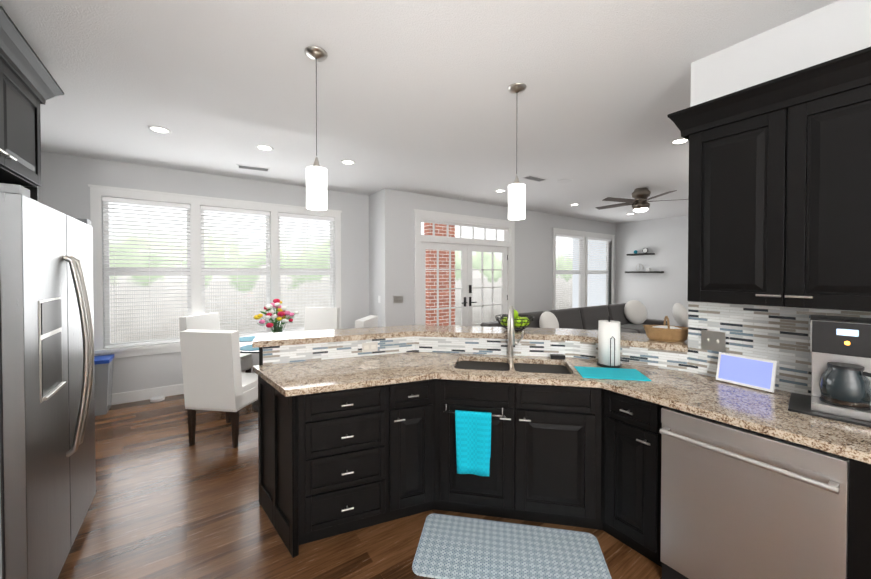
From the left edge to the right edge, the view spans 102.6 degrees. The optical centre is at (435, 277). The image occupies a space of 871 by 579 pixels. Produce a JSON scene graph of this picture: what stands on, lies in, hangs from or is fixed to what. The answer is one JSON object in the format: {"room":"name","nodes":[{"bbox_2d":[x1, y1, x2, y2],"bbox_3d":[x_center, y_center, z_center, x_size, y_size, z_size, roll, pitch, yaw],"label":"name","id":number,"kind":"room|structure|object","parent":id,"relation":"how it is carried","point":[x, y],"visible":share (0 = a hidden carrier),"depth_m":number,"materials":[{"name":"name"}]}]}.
{"room":"dining room and kitchen","nodes":[
{"label":"dining room and kitchen","id":0,"kind":"room"},
{"bbox_2d":[37,151,368,393],"bbox_3d":[-2.734,0.052,4.856,4.120,2.840,0.150,-1,1,-35],"label":"wall","id":1,"kind":"structure","parent":0,"point":[66,180],"depth_m":4.38,"materials":[{"name":"white paint"}]},
{"bbox_2d":[111,384,183,404],"bbox_3d":[-2.686,1.407,4.805,3.820,0.130,0.018,-1,1,-35],"label":"baseboard","id":2,"kind":"structure","parent":1,"relation":"attached to","point":[139,395],"depth_m":4.22,"materials":[{"name":"white"}]},
{"bbox_2d":[88,184,342,357],"bbox_3d":[-2.739,-0.068,4.818,2.930,1.990,0.205,-1,1,-35],"label":"window","id":3,"kind":"structure","parent":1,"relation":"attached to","point":[195,271],"depth_m":4.51,"materials":[{"name":"white wood"}]},
{"bbox_2d":[57,394,661,578],"bbox_3d":[2.522,1.544,3.192,10.950,0.100,9.000,-1,1,-35],"label":"floor","id":4,"kind":"structure","parent":0,"point":[169,501],"depth_m":2.13,"materials":[{"name":"brown wood"}]},
{"bbox_2d":[0,183,95,578],"bbox_3d":[-2.219,0.575,1.632,0.891,1.880,1.150,-1,1,-35],"label":"refrigerator","id":5,"kind":"object","parent":4,"relation":"on","point":[47,449],"visible":1,"depth_m":1.52,"materials":[{"name":"grey metal"}]},
{"bbox_2d":[94,354,164,415],"bbox_3d":[-3.560,1.183,3.974,0.740,0.600,0.325,-1,1,-35],"label":"bin","id":6,"kind":"object","parent":4,"relation":"on","point":[103,372],"visible":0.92,"depth_m":3.78,"materials":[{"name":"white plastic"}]},
{"bbox_2d":[179,312,251,372],"bbox_3d":[-2.649,0.964,4.245,0.576,1.031,0.515,0,1,8],"label":"dining chair","id":7,"kind":"object","parent":4,"relation":"on","point":[208,321],"visible":0.23,"depth_m":4.29,"materials":[{"name":"white fabric"}]},
{"bbox_2d":[180,329,257,447],"bbox_3d":[-1.950,0.977,3.307,0.515,1.031,0.576,0,1,8],"label":"dining chair","id":8,"kind":"object","parent":4,"relation":"on","point":[215,378],"visible":0.81,"depth_m":3.05,"materials":[{"name":"white leather"}]},
{"bbox_2d":[256,358,271,522],"bbox_3d":[-0.092,0.977,2.818,2.349,1.045,0.782,-1,1,-35],"label":"base cabinet","id":9,"kind":"object","parent":4,"relation":"on","point":[264,407],"depth_m":2.25,"materials":[{"name":"black wood"}]},
{"bbox_2d":[239,331,296,411],"bbox_3d":[-1.831,1.105,4.127,1.240,0.752,1.240,-1,1,-35],"label":"dining table","id":10,"kind":"object","parent":4,"relation":"on","point":[245,344],"visible":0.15,"depth_m":3.92,"materials":[{"name":"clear glass"}]},
{"bbox_2d":[253,299,298,332],"bbox_3d":[-1.848,0.487,4.057,0.470,0.492,0.383,-1,1,-35],"label":"flower vase","id":11,"kind":"object","parent":10,"relation":"on","point":[280,315],"visible":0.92,"depth_m":4.01,"materials":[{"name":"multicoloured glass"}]},
{"bbox_2d":[304,307,339,330],"bbox_3d":[-1.711,0.955,4.944,0.515,1.031,0.576,0,1,8],"label":"dining chair","id":12,"kind":"object","parent":4,"relation":"on","point":[322,318],"depth_m":5.12,"materials":[{"name":"white fabric"}]},
{"bbox_2d":[355,315,377,327],"bbox_3d":[-1.012,0.968,4.006,0.576,1.031,0.515,0,1,8],"label":"dining chair","id":13,"kind":"object","parent":4,"relation":"on","point":[369,321],"depth_m":3.88,"materials":[{"name":"white fabric"}]},
{"bbox_2d":[412,513,611,578],"bbox_3d":[0.403,1.505,1.912,1.000,0.012,0.450,0,1,10],"label":"kitchen mat","id":14,"kind":"object","parent":4,"relation":"on","point":[453,547],"visible":0.94,"depth_m":1.90,"materials":[{"name":"plastic"}]},
{"bbox_2d":[272,350,870,578],"bbox_3d":[0.996,0.998,1.244,2.349,1.045,3.145,-1,1,-35],"label":"base cabinet","id":15,"kind":"object","parent":4,"relation":"on","point":[674,468],"depth_m":1.82,"materials":[{"name":"black wood"}]},
{"bbox_2d":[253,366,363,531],"bbox_3d":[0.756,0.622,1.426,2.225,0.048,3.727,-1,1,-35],"label":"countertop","id":16,"kind":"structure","parent":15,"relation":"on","point":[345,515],"depth_m":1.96,"materials":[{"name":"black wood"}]},
{"bbox_2d":[550,354,651,380],"bbox_3d":[0.999,0.572,2.243,0.430,0.028,0.684,-1,1,-35],"label":"dish mat","id":17,"kind":"object","parent":16,"relation":"on","point":[610,373],"visible":0.98,"depth_m":2.12,"materials":[{"name":"teal fabric"}]},
{"bbox_2d":[715,352,776,392],"bbox_3d":[1.692,0.510,1.908,0.051,0.158,0.250,0,1,-29],"label":"smart display","id":18,"kind":"object","parent":16,"relation":"on","point":[755,373],"visible":1,"depth_m":1.89,"materials":[{"name":"glass"}]},
{"bbox_2d":[788,314,870,427],"bbox_3d":[1.810,0.388,1.542,0.320,0.415,0.340,-1,1,-43],"label":"coffee maker","id":19,"kind":"object","parent":16,"relation":"on","point":[840,348],"visible":1,"depth_m":1.49,"materials":[{"name":"black plastic"}]},
{"bbox_2d":[252,314,687,461],"bbox_3d":[0.239,0.439,2.469,2.572,0.040,2.011,-1,1,-35],"label":"countertop","id":20,"kind":"structure","parent":15,"relation":"on","point":[355,399],"depth_m":2.24,"materials":[{"name":"beige stone"}]},
{"bbox_2d":[362,342,377,351],"bbox_3d":[-0.490,0.517,2.606,0.115,0.070,0.010,0,1,-23],"label":"outlet","id":21,"kind":"object","parent":20,"relation":"attached to","point":[370,346],"depth_m":2.60,"materials":[{"name":"white plastic"}]},
{"bbox_2d":[495,310,533,330],"bbox_3d":[0.626,0.329,2.770,0.305,0.170,0.305,-1,1,-35],"label":"bowl","id":22,"kind":"object","parent":20,"relation":"on","point":[520,321],"visible":0.79,"depth_m":2.73,"materials":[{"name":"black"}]},
{"bbox_2d":[507,306,523,356],"bbox_3d":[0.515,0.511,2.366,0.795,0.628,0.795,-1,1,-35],"label":"faucet","id":23,"kind":"object","parent":20,"relation":"in","point":[515,339],"depth_m":2.56,"materials":[{"name":"silver metal"}]},
{"bbox_2d":[597,316,621,367],"bbox_3d":[1.161,0.420,2.332,0.150,0.330,0.150,-1,1,-35],"label":"paper towel holder","id":24,"kind":"object","parent":20,"relation":"on","point":[608,343],"visible":0.98,"depth_m":2.28,"materials":[{"name":"white paper"}]},
{"bbox_2d":[643,316,687,341],"bbox_3d":[1.556,0.338,2.349,0.206,0.164,0.255,-1,1,-35],"label":"wicker basket","id":25,"kind":"object","parent":20,"relation":"on","point":[668,332],"visible":0.98,"depth_m":2.30,"materials":[{"name":"brown wicker"}]},
{"bbox_2d":[443,403,504,475],"bbox_3d":[0.231,0.975,2.107,0.364,0.398,0.070,0,1,10],"label":"towel bar","id":26,"kind":"object","parent":15,"relation":"attached to","point":[473,442],"visible":0.98,"depth_m":2.08,"materials":[{"name":"teal fabric"}]},
{"bbox_2d":[480,300,687,333],"bbox_3d":[2.836,0.957,5.712,4.141,1.006,1.700,-1,1,-35],"label":"sectional sofa","id":27,"kind":"object","parent":4,"relation":"on","point":[630,316],"visible":0.29,"depth_m":6.23,"materials":[{"name":"grey fabric"}]},
{"bbox_2d":[369,190,380,326],"bbox_3d":[-0.931,0.040,5.738,0.150,2.840,0.450,-1,1,-35],"label":"wall","id":28,"kind":"structure","parent":0,"point":[374,249],"depth_m":5.67,"materials":[{"name":"white paint"}]},
{"bbox_2d":[0,0,838,223],"bbox_3d":[2.522,-1.395,3.152,10.950,0.100,9.000,-1,1,-35],"label":"ceiling","id":29,"kind":"structure","parent":0,"point":[414,96],"depth_m":2.46,"materials":[{"name":"white paint"}]},
{"bbox_2d":[148,126,170,133],"bbox_3d":[-2.503,-1.342,3.167,0.169,0.005,0.169,-1,1,-41],"label":"recessed light","id":30,"kind":"object","parent":29,"relation":"in","point":[158,129],"depth_m":3.16,"materials":[{"name":"white"}]},
{"bbox_2d":[236,164,269,171],"bbox_3d":[-2.245,-1.355,4.306,0.362,0.011,0.146,0,1,-26],"label":"air vent","id":31,"kind":"object","parent":29,"relation":"in","point":[238,165],"depth_m":4.28,"materials":[{"name":"white metal"}]},
{"bbox_2d":[256,145,273,150],"bbox_3d":[-1.773,-1.348,3.623,0.169,0.005,0.169,0,1,31],"label":"recessed light","id":32,"kind":"object","parent":29,"relation":"in","point":[261,147],"depth_m":3.63,"materials":[{"name":"white plastic"}]},
{"bbox_2d":[304,46,327,210],"bbox_3d":[-0.706,-0.870,2.069,0.130,0.919,0.130,-1,1,-35],"label":"pendant light","id":33,"kind":"object","parent":29,"relation":"hanging from","point":[316,186],"visible":1,"depth_m":2.03,"materials":[{"name":"brushed nickel"},{"name":"frosted white glass"}]},
{"bbox_2d":[340,160,354,164],"bbox_3d":[-1.026,-1.355,4.091,0.169,0.005,0.169,-1,1,-44],"label":"recessed light","id":34,"kind":"object","parent":29,"relation":"in","point":[348,162],"depth_m":4.10,"materials":[{"name":"white plastic"}]},
{"bbox_2d":[508,83,526,219],"bbox_3d":[0.572,-0.875,2.455,0.130,0.919,0.130,-1,1,-35],"label":"pendant light","id":35,"kind":"object","parent":29,"relation":"hanging from","point":[516,199],"visible":0.98,"depth_m":2.41,"materials":[{"name":"brushed nickel"},{"name":"frosted white glass"}]},
{"bbox_2d":[522,175,547,181],"bbox_3d":[1.364,-1.361,4.783,0.360,0.011,0.140,-1,1,-35],"label":"air vent","id":36,"kind":"object","parent":29,"relation":"in","point":[530,177],"depth_m":4.76,"materials":[{"name":"white metal"}]},
{"bbox_2d":[595,188,687,211],"bbox_3d":[3.149,-1.196,5.429,1.368,0.359,1.316,-1,1,-35],"label":"ceiling fan","id":37,"kind":"object","parent":29,"relation":"hanging from","point":[639,202],"visible":1,"depth_m":5.31,"materials":[{"name":"brown metal"}]},
{"bbox_2d":[670,138,688,144],"bbox_3d":[2.414,-1.346,3.442,0.169,0.005,0.169,0,1,16],"label":"recessed light","id":38,"kind":"object","parent":29,"relation":"in","point":[682,140],"depth_m":3.44,"materials":[{"name":"white plastic"}]},
{"bbox_2d":[381,189,615,326],"bbox_3d":[2.008,0.017,7.406,6.880,2.840,0.150,-1,1,-35],"label":"wall","id":39,"kind":"structure","parent":0,"point":[533,259],"depth_m":6.31,"materials":[{"name":"white paint"}]},
{"bbox_2d":[394,296,402,302],"bbox_3d":[-0.583,0.343,5.513,0.165,0.115,0.021,-1,1,-35],"label":"light switch","id":40,"kind":"object","parent":39,"relation":"attached to","point":[398,299],"depth_m":5.52,"materials":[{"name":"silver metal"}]},
{"bbox_2d":[414,209,514,325],"bbox_3d":[0.580,0.163,6.404,2.360,2.575,0.176,-1,1,-35],"label":"door frame","id":41,"kind":"structure","parent":39,"relation":"attached to","point":[466,247],"depth_m":6.35,"materials":[{"name":"white wood"}]},
{"bbox_2d":[552,228,614,309],"bbox_3d":[3.598,-0.117,8.471,2.570,1.990,0.205,-1,1,-35],"label":"window","id":42,"kind":"structure","parent":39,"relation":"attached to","point":[583,237],"depth_m":8.42,"materials":[{"name":"white wood"}]},
{"bbox_2d":[615,215,687,326],"bbox_3d":[6.183,0.019,7.284,0.150,2.840,4.800,-1,1,-35],"label":"wall","id":43,"kind":"structure","parent":0,"point":[658,296],"depth_m":8.42,"materials":[{"name":"white paint"}]},
{"bbox_2d":[625,248,663,272],"bbox_3d":[5.097,-0.426,8.539,0.198,0.615,0.810,-1,1,-35],"label":"shelf","id":44,"kind":"object","parent":43,"relation":"attached to","point":[644,250],"visible":1,"depth_m":8.49,"materials":[{"name":"black wood"}]},
{"bbox_2d":[688,0,870,395],"bbox_3d":[2.788,0.110,0.572,0.152,2.840,4.020,-1,1,-35],"label":"wall","id":45,"kind":"structure","parent":0,"point":[779,334],"depth_m":1.86,"materials":[{"name":"white paint"}]},
{"bbox_2d":[701,330,725,351],"bbox_3d":[1.647,0.374,2.072,0.021,0.115,0.115,-1,1,-35],"label":"light switch","id":46,"kind":"object","parent":45,"relation":"attached to","point":[714,340],"depth_m":2.07,"materials":[{"name":"silver metal"}]},
{"bbox_2d":[683,47,870,311],"bbox_3d":[1.738,-0.377,1.644,0.348,1.016,0.825,-1,1,-35],"label":"upper cabinet","id":47,"kind":"object","parent":45,"relation":"attached to","point":[779,203],"depth_m":1.57,"materials":[{"name":"black wood"}]},
{"label":"outside","id":48,"kind":"structure","parent":0,"visible":0},
{"bbox_2d":[109,202,572,342],"bbox_3d":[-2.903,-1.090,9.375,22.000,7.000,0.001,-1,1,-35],"label":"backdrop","id":49,"kind":"structure","parent":48,"point":[297,288],"depth_m":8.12,"materials":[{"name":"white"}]},
{"bbox_2d":[424,223,454,325],"bbox_3d":[0.094,-0.067,7.692,0.700,3.000,0.200,-1,1,-35],"label":"brick column","id":50,"kind":"structure","parent":48,"point":[432,298],"depth_m":7.58,"materials":[{"name":"red brick"}]},
{"bbox_3d":[-1.878,0.116,0.129,0.150,2.840,8.600,-1,1,-35],"label":"wall","id":51,"kind":"structure","parent":0,"visible":0},
{"bbox_2d":[0,5,63,201],"bbox_3d":[-2.201,0.157,1.348,0.699,2.725,1.872,-1,1,-35],"label":"upper cabinet","id":52,"kind":"object","parent":51,"relation":"attached to","point":[29,85],"visible":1,"depth_m":1.90,"materials":[{"name":"black wood"}]}
]}

